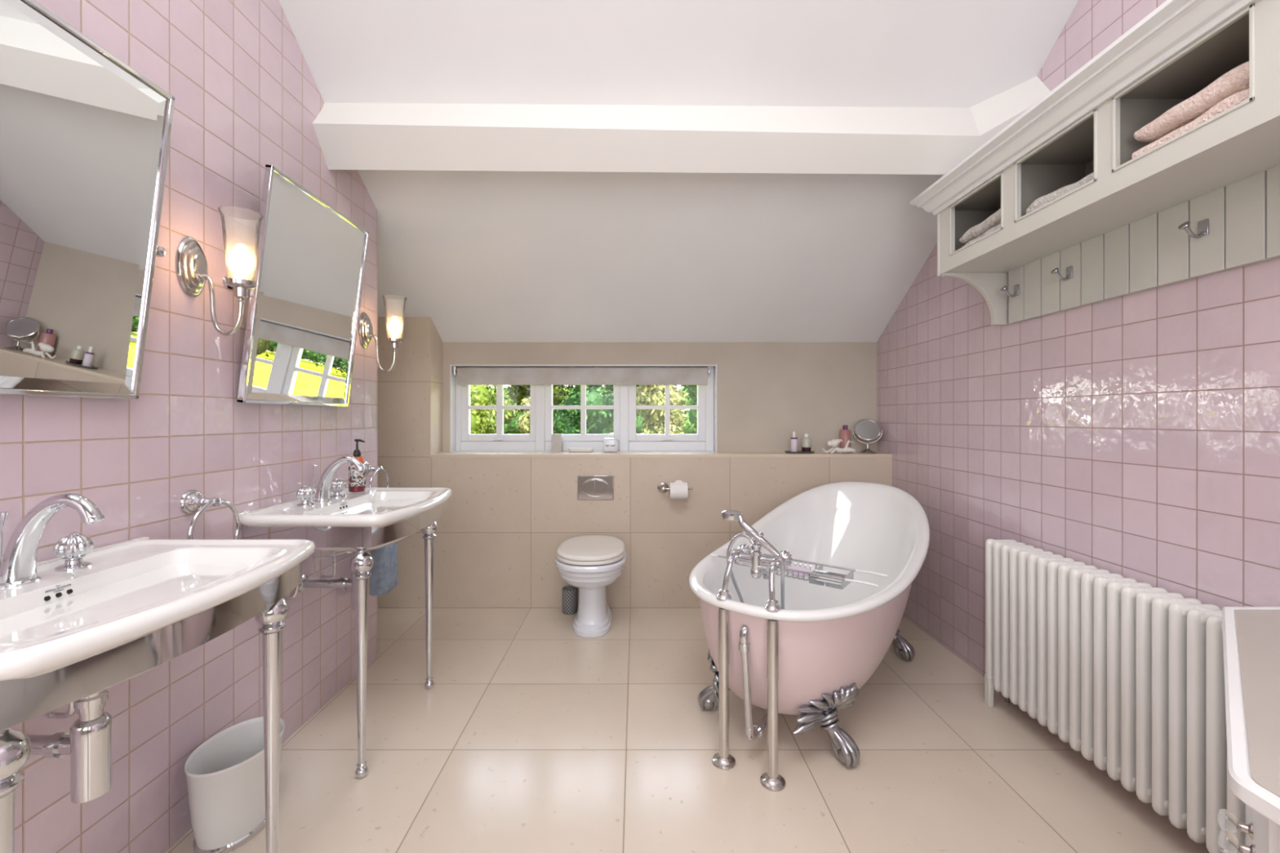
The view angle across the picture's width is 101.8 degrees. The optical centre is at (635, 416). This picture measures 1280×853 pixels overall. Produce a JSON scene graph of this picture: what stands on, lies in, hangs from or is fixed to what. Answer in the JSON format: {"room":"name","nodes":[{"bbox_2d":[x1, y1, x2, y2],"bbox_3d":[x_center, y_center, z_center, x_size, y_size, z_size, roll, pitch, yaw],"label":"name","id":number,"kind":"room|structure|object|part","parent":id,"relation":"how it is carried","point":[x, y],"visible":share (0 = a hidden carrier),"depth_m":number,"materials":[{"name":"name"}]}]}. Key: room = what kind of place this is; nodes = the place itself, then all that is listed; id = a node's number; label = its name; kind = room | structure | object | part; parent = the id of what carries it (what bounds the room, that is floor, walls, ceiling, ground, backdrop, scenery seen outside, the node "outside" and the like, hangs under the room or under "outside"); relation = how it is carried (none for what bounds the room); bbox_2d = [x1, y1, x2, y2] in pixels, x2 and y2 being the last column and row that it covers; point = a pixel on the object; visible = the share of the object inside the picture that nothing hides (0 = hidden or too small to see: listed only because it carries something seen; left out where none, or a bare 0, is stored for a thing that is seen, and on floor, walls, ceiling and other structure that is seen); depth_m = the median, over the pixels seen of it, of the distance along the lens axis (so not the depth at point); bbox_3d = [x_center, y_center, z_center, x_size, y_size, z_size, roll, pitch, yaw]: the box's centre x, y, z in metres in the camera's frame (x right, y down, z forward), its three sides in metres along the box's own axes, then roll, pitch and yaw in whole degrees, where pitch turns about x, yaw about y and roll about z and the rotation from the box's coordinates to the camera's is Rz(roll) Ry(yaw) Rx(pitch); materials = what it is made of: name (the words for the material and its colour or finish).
{"room":"bathroom","nodes":[
{"label":"bathroom","id":0,"kind":"room"},
{"bbox_2d":[0,0,377,852],"bbox_3d":[-1.305,-0.618,0.451,0.120,3.580,4.102,0,0,0],"label":"wall","id":1,"kind":"structure","parent":0,"point":[246,95],"depth_m":1.47,"materials":[{"name":"pink tile"}]},
{"bbox_2d":[0,0,174,399],"bbox_3d":[-1.184,-0.412,0.976,0.121,0.738,0.665,0,0,0],"label":"mirror","id":2,"kind":"object","parent":1,"relation":"attached to","point":[85,136],"visible":1,"depth_m":1.08,"materials":[{"name":"silver metal"}]},
{"bbox_2d":[179,489,240,539],"bbox_3d":[-1.203,0.306,1.452,0.082,0.206,0.178,0,0,0],"label":"towel ring","id":3,"kind":"object","parent":1,"relation":"attached to","point":[192,501],"visible":0.81,"depth_m":1.44,"materials":[{"name":"silver metal"}]},
{"bbox_2d":[175,205,263,336],"bbox_3d":[-1.148,-0.398,1.452,0.192,0.343,0.102,0,0,0],"label":"wall lamp","id":4,"kind":"object","parent":1,"relation":"attached to","point":[191,263],"visible":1,"depth_m":1.44,"materials":[{"name":"silver metal"}]},
{"bbox_3d":[-1.157,-0.313,1.452,0.120,0.173,0.012,0,0,0],"label":"arm","id":5,"kind":"part","parent":4,"relation":"part of","materials":[{"name":"silver metal"}]},
{"bbox_3d":[-1.103,-0.471,1.452,0.102,0.196,0.102,0,0,0],"label":"lamp shade","id":6,"kind":"part","parent":4,"relation":"part of","materials":[{"name":"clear glass"}]},
{"bbox_3d":[-1.103,-0.433,1.452,0.033,0.036,0.033,0,0,0],"label":"bulb","id":7,"kind":"part","parent":4,"relation":"part of","materials":[{"name":"beige glass"}]},
{"bbox_2d":[222,164,368,406],"bbox_3d":[-1.184,-0.412,1.897,0.121,0.738,0.665,0,0,0],"label":"mirror","id":8,"kind":"object","parent":1,"relation":"attached to","point":[303,319],"visible":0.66,"depth_m":1.82,"materials":[{"name":"silver metal"}]},
{"bbox_3d":[-1.176,-0.412,1.897,0.088,0.667,0.515,0,0,0],"label":"glass","id":9,"kind":"part","parent":8,"relation":"part of","materials":[{"name":"white mirror"}]},
{"bbox_2d":[364,461,389,487],"bbox_3d":[-1.203,0.306,2.380,0.082,0.206,0.178,0,0,0],"label":"towel ring","id":10,"kind":"object","parent":1,"relation":"attached to","point":[368,468],"visible":0.68,"depth_m":2.37,"materials":[{"name":"silver metal"}]},
{"bbox_2d":[358,294,407,372],"bbox_3d":[-1.148,-0.376,2.377,0.192,0.343,0.102,0,0,0],"label":"wall lamp","id":11,"kind":"object","parent":1,"relation":"attached to","point":[365,327],"visible":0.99,"depth_m":2.36,"materials":[{"name":"silver metal"}]},
{"bbox_3d":[-1.157,-0.291,2.377,0.120,0.173,0.012,0,0,0],"label":"arm","id":12,"kind":"part","parent":11,"relation":"part of","materials":[{"name":"silver metal"}]},
{"bbox_3d":[-1.103,-0.449,2.377,0.102,0.196,0.102,0,0,0],"label":"lamp shade","id":13,"kind":"part","parent":11,"relation":"part of","materials":[{"name":"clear glass"}]},
{"bbox_3d":[-1.103,-0.411,2.377,0.033,0.036,0.033,0,0,0],"label":"bulb","id":14,"kind":"part","parent":11,"relation":"part of","materials":[{"name":"beige glass"}]},
{"bbox_2d":[377,316,443,608],"bbox_3d":[-1.569,0.212,3.377,0.662,1.920,0.487,0,0,0],"label":"wall column","id":15,"kind":"structure","parent":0,"point":[410,396],"depth_m":3.13,"materials":[{"name":"tile"}]},
{"bbox_2d":[443,342,876,452],"bbox_3d":[0.152,0.302,3.477,2.781,1.700,0.287,0,0,0],"label":"wall","id":16,"kind":"structure","parent":0,"point":[767,392],"depth_m":3.33,"materials":[{"name":"beige paint"}]},
{"bbox_2d":[449,364,716,452],"bbox_3d":[-0.337,-0.056,3.465,1.709,0.558,0.271,0,0,0],"label":"trim reveal","id":17,"kind":"structure","parent":16,"relation":"attached to","point":[452,378],"depth_m":3.35,"materials":[{"name":"white paint"}]},
{"bbox_2d":[450,450,715,452],"bbox_3d":[-0.337,0.232,3.462,1.695,0.020,0.277,0,0,0],"label":"window sill","id":18,"kind":"structure","parent":16,"relation":"attached to","point":[455,451],"depth_m":3.33,"materials":[{"name":"white tile"}]},
{"bbox_2d":[551,433,562,451],"bbox_3d":[-0.507,0.166,3.350,0.061,0.113,0.060,0,0,0],"label":"box","id":19,"kind":"object","parent":18,"relation":"on","point":[557,438],"visible":1,"depth_m":3.32,"materials":[{"name":"cardboard"}]},
{"bbox_2d":[568,447,593,452],"bbox_3d":[-0.353,0.210,3.335,0.164,0.024,0.080,0,0,0],"label":"soap dish","id":20,"kind":"object","parent":18,"relation":"on","point":[571,449],"visible":1,"depth_m":3.30,"materials":[{"name":"white ceramic"}]},
{"bbox_2d":[603,436,617,452],"bbox_3d":[-0.162,0.173,3.333,0.094,0.098,0.083,0,0,0],"label":"jar","id":21,"kind":"object","parent":18,"relation":"on","point":[610,444],"visible":1,"depth_m":3.30,"materials":[{"name":"white ceramic"}]},
{"bbox_2d":[455,367,713,450],"bbox_3d":[-0.337,-0.057,3.438,1.694,0.560,0.084,0,0,0],"label":"window","id":22,"kind":"structure","parent":16,"relation":"in","point":[541,406],"depth_m":3.42,"materials":[{"name":"white wood"}]},
{"bbox_3d":[-0.908,0.149,3.409,0.080,0.017,0.026,0,0,0],"label":"stay handle","id":23,"kind":"part","parent":22,"relation":"part of","materials":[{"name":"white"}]},
{"bbox_3d":[-0.904,-0.060,3.443,0.498,0.440,0.043,0,0,0],"label":"sash","id":24,"kind":"part","parent":22,"relation":"part of","materials":[{"name":"white wood"}]},
{"bbox_2d":[453,366,711,385],"bbox_3d":[-0.349,-0.267,3.369,1.659,0.121,0.053,0,0,0],"label":"roller blind","id":25,"kind":"object","parent":22,"relation":"attached to","point":[465,375],"visible":1,"depth_m":3.35,"materials":[{"name":"fabric"}]},
{"bbox_3d":[-0.354,-0.060,3.443,0.495,0.440,0.043,0,0,0],"label":"sash","id":26,"kind":"part","parent":22,"relation":"part of","materials":[{"name":"white wood"}]},
{"bbox_3d":[0.201,0.149,3.409,0.080,0.017,0.026,0,0,0],"label":"stay handle","id":27,"kind":"part","parent":22,"relation":"part of","materials":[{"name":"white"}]},
{"bbox_3d":[0.203,-0.060,3.443,0.510,0.440,0.043,0,0,0],"label":"sash","id":28,"kind":"part","parent":22,"relation":"part of","materials":[{"name":"white wood"}]},
{"bbox_2d":[430,457,892,608],"bbox_3d":[0.152,0.708,3.233,2.781,0.928,0.200,0,0,0],"label":"wall","id":29,"kind":"structure","parent":0,"point":[503,525],"depth_m":3.13,"materials":[{"name":"tile"}]},
{"bbox_2d":[577,475,613,499],"bbox_3d":[-0.243,0.424,3.125,0.216,0.146,0.016,0,0,0],"label":"flush plate","id":30,"kind":"object","parent":29,"relation":"attached to","point":[589,486],"visible":1,"depth_m":3.12,"materials":[{"name":"silver metal"}]},
{"bbox_3d":[-0.243,0.424,3.120,0.168,0.110,0.004,0,0,0],"label":"oval trim","id":31,"kind":"part","parent":30,"relation":"part of","materials":[{"name":"silver metal"}]},
{"bbox_2d":[430,452,892,457],"bbox_3d":[0.152,0.234,3.235,2.781,0.020,0.206,0,0,0],"label":"trim ledge","id":32,"kind":"object","parent":29,"relation":"on","point":[440,454],"visible":1,"depth_m":3.13,"materials":[{"name":"beige tile"}]},
{"bbox_2d":[784,450,814,453],"bbox_3d":[1.018,0.218,3.235,0.187,0.010,0.090,0,0,0],"label":"tray","id":33,"kind":"object","parent":32,"relation":"on","point":[786,451],"visible":0.92,"depth_m":3.20,"materials":[{"name":"grey"}]},
{"bbox_2d":[790,431,797,451],"bbox_3d":[0.982,0.153,3.230,0.042,0.126,0.042,0,0,0],"label":"spray bottle","id":34,"kind":"object","parent":33,"relation":"on","point":[793,440],"visible":0.98,"depth_m":3.21,"materials":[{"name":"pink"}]},
{"bbox_2d":[801,433,811,451],"bbox_3d":[1.060,0.160,3.237,0.057,0.113,0.057,0,0,0],"label":"perfume bottle","id":35,"kind":"object","parent":33,"relation":"on","point":[806,441],"visible":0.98,"depth_m":3.21,"materials":[{"name":"beige glass"}]},
{"bbox_2d":[822,439,855,453],"bbox_3d":[1.248,0.180,3.200,0.206,0.087,0.054,0,0,0],"label":"ceramic figurine","id":36,"kind":"object","parent":32,"relation":"on","point":[833,443],"visible":1,"depth_m":3.19,"materials":[{"name":"white ceramic"}]},
{"bbox_2d":[840,425,850,453],"bbox_3d":[1.324,0.137,3.290,0.066,0.173,0.066,0,0,0],"label":"oil bottle","id":37,"kind":"object","parent":32,"relation":"on","point":[845,433],"visible":0.81,"depth_m":3.26,"materials":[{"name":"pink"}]},
{"bbox_2d":[853,418,882,453],"bbox_3d":[1.445,0.118,3.245,0.162,0.211,0.108,0,0,0],"label":"vanity mirror","id":38,"kind":"object","parent":32,"relation":"on","point":[866,429],"visible":1,"depth_m":3.24,"materials":[{"name":"silver metal"}]},
{"bbox_2d":[657,481,693,493],"bbox_3d":[0.232,0.424,3.094,0.205,0.066,0.078,0,0,0],"label":"toilet roll holder","id":39,"kind":"object","parent":29,"relation":"attached to","point":[663,487],"visible":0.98,"depth_m":3.12,"materials":[{"name":"silver metal"}]},
{"bbox_2d":[669,480,688,499],"bbox_3d":[0.250,0.428,3.069,0.104,0.116,0.100,0,0,0],"label":"toilet roll","id":40,"kind":"object","parent":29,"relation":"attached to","point":[678,490],"visible":0.98,"depth_m":3.03,"materials":[{"name":"white paper"}]},
{"bbox_2d":[279,0,1078,342],"bbox_3d":[-0.175,-1.513,0.900,3.650,2.270,5.200,0,0,0],"label":"ceiling","id":41,"kind":"structure","parent":0,"point":[487,255],"depth_m":2.38,"materials":[{"name":"white paint"}]},
{"bbox_2d":[312,75,1050,174],"bbox_3d":[-0.178,-1.228,2.188,3.443,0.480,0.525,0,0,0],"label":"beam","id":42,"kind":"structure","parent":41,"relation":"attached to","point":[408,136],"depth_m":2.06,"materials":[{"name":"white paint"}]},
{"bbox_2d":[164,608,1208,852],"bbox_3d":[-0.178,1.202,0.727,3.643,0.100,4.853,0,0,0],"label":"floor","id":43,"kind":"structure","parent":0,"point":[531,734],"depth_m":1.72,"materials":[{"name":"tile"}]},
{"bbox_2d":[0,493,315,852],"bbox_3d":[-0.994,0.648,0.983,0.503,1.008,0.661,0,0,0],"label":"washbasin","id":44,"kind":"object","parent":43,"relation":"on","point":[82,623],"visible":1,"depth_m":0.97,"materials":[{"name":"white ceramic"}]},
{"bbox_3d":[-1.198,0.247,0.983,0.018,0.135,0.013,0,0,0],"label":"pop rod","id":45,"kind":"part","parent":44,"relation":"part of","materials":[{"name":"silver metal"}]},
{"bbox_3d":[-0.879,0.746,0.711,0.069,0.812,0.069,0,0,0],"label":"leg","id":46,"kind":"part","parent":44,"relation":"part of","materials":[{"name":"silver metal"}]},
{"bbox_3d":[-1.104,0.229,0.983,0.188,0.171,0.058,0,0,0],"label":"spout","id":47,"kind":"part","parent":44,"relation":"part of","materials":[{"name":"silver metal"}]},
{"bbox_3d":[-1.169,0.277,1.081,0.057,0.075,0.059,0,0,0],"label":"tap handle","id":48,"kind":"part","parent":44,"relation":"part of","materials":[{"name":"silver metal"}]},
{"bbox_2d":[0,537,315,701],"bbox_3d":[-0.992,0.388,0.983,0.501,0.172,0.661,0,0,0],"label":"basin","id":49,"kind":"object","parent":44,"relation":"in","point":[76,628],"depth_m":0.95,"materials":[{"name":"white ceramic"}]},
{"bbox_3d":[-0.879,0.746,1.255,0.069,0.812,0.069,0,0,0],"label":"leg","id":50,"kind":"part","parent":44,"relation":"part of","materials":[{"name":"silver metal"}]},
{"bbox_2d":[184,716,284,852],"bbox_3d":[-1.122,1.035,1.465,0.196,0.234,0.266,0,0,0],"label":"waste bin","id":51,"kind":"object","parent":43,"relation":"on","point":[225,774],"visible":0.77,"depth_m":1.40,"materials":[{"name":"white plastic"}]},
{"bbox_2d":[238,455,452,778],"bbox_3d":[-0.994,0.648,1.938,0.503,1.008,0.661,0,0,0],"label":"washbasin","id":52,"kind":"object","parent":43,"relation":"on","point":[339,519],"visible":1,"depth_m":1.73,"materials":[{"name":"white ceramic"}]},
{"bbox_3d":[-1.169,0.277,1.840,0.057,0.075,0.059,0,0,0],"label":"tap handle","id":53,"kind":"part","parent":52,"relation":"part of","materials":[{"name":"silver metal"}]},
{"bbox_3d":[-1.198,0.247,1.938,0.018,0.135,0.013,0,0,0],"label":"pop rod","id":54,"kind":"part","parent":52,"relation":"part of","materials":[{"name":"silver metal"}]},
{"bbox_3d":[-1.095,0.494,1.901,0.149,0.125,0.016,0,0,-30],"label":"lever rod","id":55,"kind":"part","parent":52,"relation":"part of","materials":[{"name":"silver metal"}]},
{"bbox_3d":[-1.169,0.277,2.036,0.057,0.075,0.059,0,0,0],"label":"tap handle","id":56,"kind":"part","parent":52,"relation":"part of","materials":[{"name":"silver metal"}]},
{"bbox_3d":[-1.104,0.229,1.938,0.188,0.171,0.058,0,0,0],"label":"spout","id":57,"kind":"part","parent":52,"relation":"part of","materials":[{"name":"silver metal"}]},
{"bbox_2d":[238,487,452,551],"bbox_3d":[-0.992,0.388,1.938,0.501,0.172,0.661,0,0,0],"label":"basin","id":58,"kind":"object","parent":52,"relation":"in","point":[374,518],"depth_m":1.72,"materials":[{"name":"white ceramic"}]},
{"bbox_2d":[348,439,365,492],"bbox_3d":[-1.139,0.197,2.125,0.065,0.214,0.063,0,0,0],"label":"soap dispenser","id":59,"kind":"object","parent":52,"relation":"on","point":[357,480],"visible":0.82,"depth_m":2.10,"materials":[{"name":"red"}]},
{"bbox_3d":[-0.879,0.746,1.666,0.069,0.812,0.069,0,0,0],"label":"leg","id":60,"kind":"part","parent":52,"relation":"part of","materials":[{"name":"silver metal"}]},
{"bbox_2d":[369,542,398,595],"bbox_3d":[-1.154,0.583,2.375,0.085,0.434,0.156,0,0,0],"label":"hand towel","id":61,"kind":"object","parent":52,"relation":"hanging from","point":[384,578],"visible":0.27,"depth_m":2.31,"materials":[{"name":"blue fabric"}]},
{"bbox_3d":[-0.879,0.746,2.210,0.069,0.812,0.069,0,0,0],"label":"leg","id":62,"kind":"part","parent":52,"relation":"part of","materials":[{"name":"silver metal"}]},
{"bbox_2d":[562,586,577,614],"bbox_3d":[-0.392,1.081,3.072,0.089,0.141,0.089,0,0,0],"label":"toilet brush holder","id":63,"kind":"object","parent":43,"relation":"on","point":[569,593],"visible":0.97,"depth_m":3.04,"materials":[{"name":"silver metal"}]},
{"bbox_2d":[555,535,626,638],"bbox_3d":[-0.240,0.923,2.846,0.376,0.458,0.570,0,0,0],"label":"toilet","id":64,"kind":"object","parent":43,"relation":"on","point":[590,564],"visible":1,"depth_m":2.71,"materials":[{"name":"white ceramic"}]},
{"bbox_3d":[-0.240,0.725,2.813,0.359,0.016,0.494,0,0,0],"label":"seat","id":65,"kind":"part","parent":64,"relation":"part of","materials":[{"name":"white plastic"}]},
{"bbox_3d":[-0.240,0.704,2.820,0.355,0.020,0.500,0,0,0],"label":"lid","id":66,"kind":"part","parent":64,"relation":"part of","materials":[{"name":"white plastic"}]},
{"bbox_2d":[711,509,792,791],"bbox_3d":[0.414,0.737,1.759,0.249,0.830,0.261,0,0,36],"label":"mixer","id":67,"kind":"object","parent":43,"relation":"on","point":[771,780],"visible":0.94,"depth_m":1.72,"materials":[{"name":"silver metal"}]},
{"bbox_3d":[0.324,0.533,1.772,0.052,0.146,0.147,0,0,40],"label":"riser leg","id":68,"kind":"part","parent":67,"relation":"part of","materials":[{"name":"silver metal"}]},
{"bbox_3d":[0.380,0.474,1.828,0.050,0.053,0.048,0,0,0],"label":"tap handle","id":69,"kind":"part","parent":67,"relation":"part of","materials":[{"name":"silver metal"}]},
{"bbox_3d":[0.432,0.535,1.777,0.029,0.051,0.100,0,0,39],"label":"bath spout","id":70,"kind":"part","parent":67,"relation":"part of","materials":[{"name":"silver metal"}]},
{"bbox_3d":[0.458,0.533,1.675,0.052,0.146,0.146,0,0,36],"label":"riser leg","id":71,"kind":"part","parent":67,"relation":"part of","materials":[{"name":"silver metal"}]},
{"bbox_3d":[0.498,0.474,1.744,0.050,0.053,0.048,0,0,0],"label":"tap handle","id":72,"kind":"part","parent":67,"relation":"part of","materials":[{"name":"silver metal"}]},
{"bbox_2d":[688,481,929,768],"bbox_3d":[0.805,0.757,2.287,0.800,0.788,1.566,0,0,38],"label":"bathtub","id":73,"kind":"object","parent":43,"relation":"on","point":[832,641],"visible":0.91,"depth_m":1.95,"materials":[{"name":"pink"}]},
{"bbox_2d":[710,546,887,589],"bbox_3d":[0.620,0.601,2.058,0.660,0.045,0.151,0,0,38],"label":"rack","id":74,"kind":"object","parent":73,"relation":"on","point":[846,580],"visible":0.68,"depth_m":1.98,"materials":[{"name":"silver metal"}]},
{"bbox_3d":[0.331,0.585,2.196,0.035,0.011,0.011,0,0,38],"label":"rubber arm","id":75,"kind":"part","parent":74,"relation":"part of","materials":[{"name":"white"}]},
{"bbox_2d":[717,548,855,581],"bbox_3d":[0.591,0.603,2.082,0.515,0.043,0.148,0,0,38],"label":"wire basket","id":76,"kind":"object","parent":74,"relation":"on","point":[819,572],"depth_m":2.01,"materials":[{"name":"silver metal"}]},
{"bbox_2d":[787,565,812,577],"bbox_3d":[0.642,0.604,2.038,0.100,0.027,0.064,0,0,42],"label":"soap bar","id":77,"kind":"object","parent":74,"relation":"in","point":[800,568],"visible":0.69,"depth_m":2.02,"materials":[{"name":"white"}]},
{"bbox_2d":[808,564,853,589],"bbox_3d":[0.739,0.604,1.966,0.121,0.038,0.142,0,0,38],"label":"tray","id":78,"kind":"object","parent":74,"relation":"on","point":[819,572],"depth_m":1.95,"materials":[{"name":"silver metal"}]},
{"bbox_3d":[0.794,0.584,1.834,0.110,0.011,0.009,0,0,38],"label":"rubber arm","id":79,"kind":"part","parent":74,"relation":"part of","materials":[{"name":"white"}]},
{"bbox_3d":[0.880,0.584,1.945,0.110,0.011,0.009,0,0,38],"label":"rubber arm","id":80,"kind":"part","parent":74,"relation":"part of","materials":[{"name":"white rubber"}]},
{"bbox_2d":[699,583,911,715],"bbox_3d":[0.802,0.713,2.283,0.720,0.622,1.486,0,0,38],"label":"tub","id":81,"kind":"object","parent":73,"relation":"in","point":[824,666],"depth_m":1.72,"materials":[{"name":"pink ceramic"}]},
{"bbox_2d":[984,538,1245,852],"bbox_3d":[1.461,0.820,1.663,0.122,0.664,0.911,0,0,0],"label":"radiator","id":82,"kind":"object","parent":43,"relation":"on","point":[1127,673],"visible":0.91,"depth_m":1.52,"materials":[{"name":"white metal"}]},
{"bbox_2d":[1217,607,1279,852],"bbox_3d":[1.139,0.801,0.668,0.799,0.702,1.136,0,0,0],"label":"washbasin","id":83,"kind":"object","parent":43,"relation":"on","point":[1251,635],"visible":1,"depth_m":0.83,"materials":[{"name":"white ceramic"},{"name":"chrome metal"}]},
{"bbox_3d":[1.102,0.754,0.969,0.040,0.040,0.025,0,0,-42],"label":"glass knob","id":84,"kind":"part","parent":83,"relation":"part of","materials":[{"name":"clear glass"}]},
{"bbox_3d":[1.049,0.754,0.921,0.040,0.040,0.025,0,0,-42],"label":"glass knob","id":85,"kind":"part","parent":83,"relation":"part of","materials":[{"name":"clear glass"}]},
{"bbox_3d":[1.117,0.754,0.953,0.028,0.028,0.018,0,0,-42],"label":"knob stem","id":86,"kind":"part","parent":83,"relation":"part of","materials":[{"name":"silver metal"}]},
{"bbox_3d":[1.063,0.754,0.905,0.028,0.028,0.018,0,0,-42],"label":"knob stem","id":87,"kind":"part","parent":83,"relation":"part of","materials":[{"name":"silver metal"}]},
{"bbox_3d":[1.244,0.781,1.044,0.378,0.562,0.016,0,0,-42],"label":"door","id":88,"kind":"part","parent":83,"relation":"part of","materials":[{"name":"white wood"}]},
{"bbox_3d":[0.959,0.781,0.788,0.378,0.562,0.016,0,0,-42],"label":"door","id":89,"kind":"part","parent":83,"relation":"part of","materials":[{"name":"white wood"}]},
{"bbox_2d":[876,0,1279,676],"bbox_3d":[1.603,-0.638,1.000,0.120,3.620,5.200,0,0,0],"label":"wall","id":90,"kind":"structure","parent":0,"point":[1136,436],"depth_m":1.75,"materials":[{"name":"pink tile"}]},
{"bbox_2d":[910,0,1279,325],"bbox_3d":[1.370,-0.662,1.629,0.342,0.559,1.288,0,0,0],"label":"wall shelf unit","id":91,"kind":"object","parent":90,"relation":"attached to","point":[1205,200],"visible":1,"depth_m":1.42,"materials":[{"name":"grey paint"}]},
{"bbox_3d":[1.406,-0.749,2.191,0.270,0.309,0.012,0,0,0],"label":"panel","id":92,"kind":"part","parent":91,"relation":"part of","materials":[{"name":"grey paint"}]},
{"bbox_2d":[959,208,1000,248],"bbox_3d":[1.405,-0.706,1.964,0.217,0.113,0.272,0,0,0],"label":"folded towel","id":93,"kind":"object","parent":91,"relation":"in","point":[992,223],"visible":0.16,"depth_m":1.96,"materials":[{"name":"fabric"}]},
{"bbox_2d":[1026,172,1093,213],"bbox_3d":[1.405,-0.684,1.598,0.217,0.069,0.267,0,0,0],"label":"folded towel","id":94,"kind":"object","parent":91,"relation":"in","point":[1045,199],"visible":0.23,"depth_m":1.61,"materials":[{"name":"fabric"}]},
{"bbox_3d":[1.370,-0.899,1.629,0.342,0.086,1.288,0,0,0],"label":"cornice","id":95,"kind":"part","parent":91,"relation":"part of","materials":[{"name":"white paint"}]},
{"bbox_3d":[1.276,-0.754,1.592,0.007,0.200,1.040,0,0,0],"label":"bead moulding","id":96,"kind":"part","parent":91,"relation":"part of","materials":[{"name":"grey paint"}]},
{"bbox_2d":[1131,88,1248,159],"bbox_3d":[1.405,-0.681,1.227,0.217,0.064,0.272,0,0,0],"label":"folded towel","id":97,"kind":"object","parent":91,"relation":"in","point":[1237,98],"visible":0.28,"depth_m":1.19,"materials":[{"name":"pink fabric"}]},
{"bbox_2d":[1133,61,1248,142],"bbox_3d":[1.407,-0.743,1.229,0.213,0.062,0.276,0,0,0],"label":"folded towel","id":98,"kind":"object","parent":97,"relation":"on","point":[1236,80],"visible":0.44,"depth_m":1.21,"materials":[{"name":"pink fabric"}]},
{"label":"outside","id":99,"kind":"structure","parent":0,"visible":0},
{"bbox_3d":[15.000,2.360,18.950,150.000,2.208,30.100,0,0,0],"label":"lawn","id":100,"kind":"structure","parent":99,"visible":0},
{"bbox_2d":[470,385,521,434],"bbox_3d":[-6.808,-1.242,20.048,4.108,6.208,4.628,0,0,34],"label":"leafy tree","id":101,"kind":"object","parent":100,"relation":"on","point":[482,421],"visible":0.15,"depth_m":19.49,"materials":[{"name":"green plant"}]},
{"bbox_2d":[515,396,554,434],"bbox_3d":[-3.415,0.524,17.636,1.293,2.688,1.242,0,0,-16],"label":"leafy tree","id":102,"kind":"object","parent":100,"relation":"on","point":[524,426],"visible":0.16,"depth_m":17.49,"materials":[{"name":"green plant"}]},
{"bbox_2d":[503,385,570,434],"bbox_3d":[-4.537,-1.197,24.284,3.581,5.020,3.644,0,0,-15],"label":"leafy tree","id":103,"kind":"object","parent":100,"relation":"on","point":[520,392],"visible":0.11,"depth_m":23.78,"materials":[{"name":"green plant"}]},
{"bbox_2d":[552,385,613,434],"bbox_3d":[-2.061,-1.622,20.413,3.502,6.234,4.151,0,0,35],"label":"leafy tree","id":104,"kind":"object","parent":100,"relation":"on","point":[567,421],"visible":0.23,"depth_m":19.88,"materials":[{"name":"green plant"}]},
{"bbox_2d":[488,385,697,434],"bbox_3d":[16.026,-2.101,31.412,74.541,7.223,3.012,0,0,0],"label":"hedge","id":105,"kind":"object","parent":100,"relation":"on","point":[686,429],"visible":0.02,"depth_m":30.81,"materials":[{"name":"green plant"}]},
{"bbox_2d":[600,385,642,433],"bbox_3d":[-0.513,-1.627,25.498,3.108,5.879,3.056,0,0,0],"label":"leafy tree","id":106,"kind":"object","parent":100,"relation":"on","point":[610,388],"visible":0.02,"depth_m":24.93,"materials":[{"name":"green plant"}]},
{"bbox_2d":[635,385,688,434],"bbox_3d":[0.861,-0.695,18.808,2.085,4.798,2.897,0,0,20],"label":"leafy tree","id":107,"kind":"object","parent":100,"relation":"on","point":[654,420],"visible":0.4,"depth_m":18.23,"materials":[{"name":"green plant"}]},
{"bbox_2d":[680,385,697,434],"bbox_3d":[3.474,-1.597,22.363,3.710,5.819,3.657,0,0,0],"label":"leafy tree","id":108,"kind":"object","parent":100,"relation":"on","point":[691,390],"visible":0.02,"depth_m":22.11,"materials":[{"name":"green plant"}]}
]}

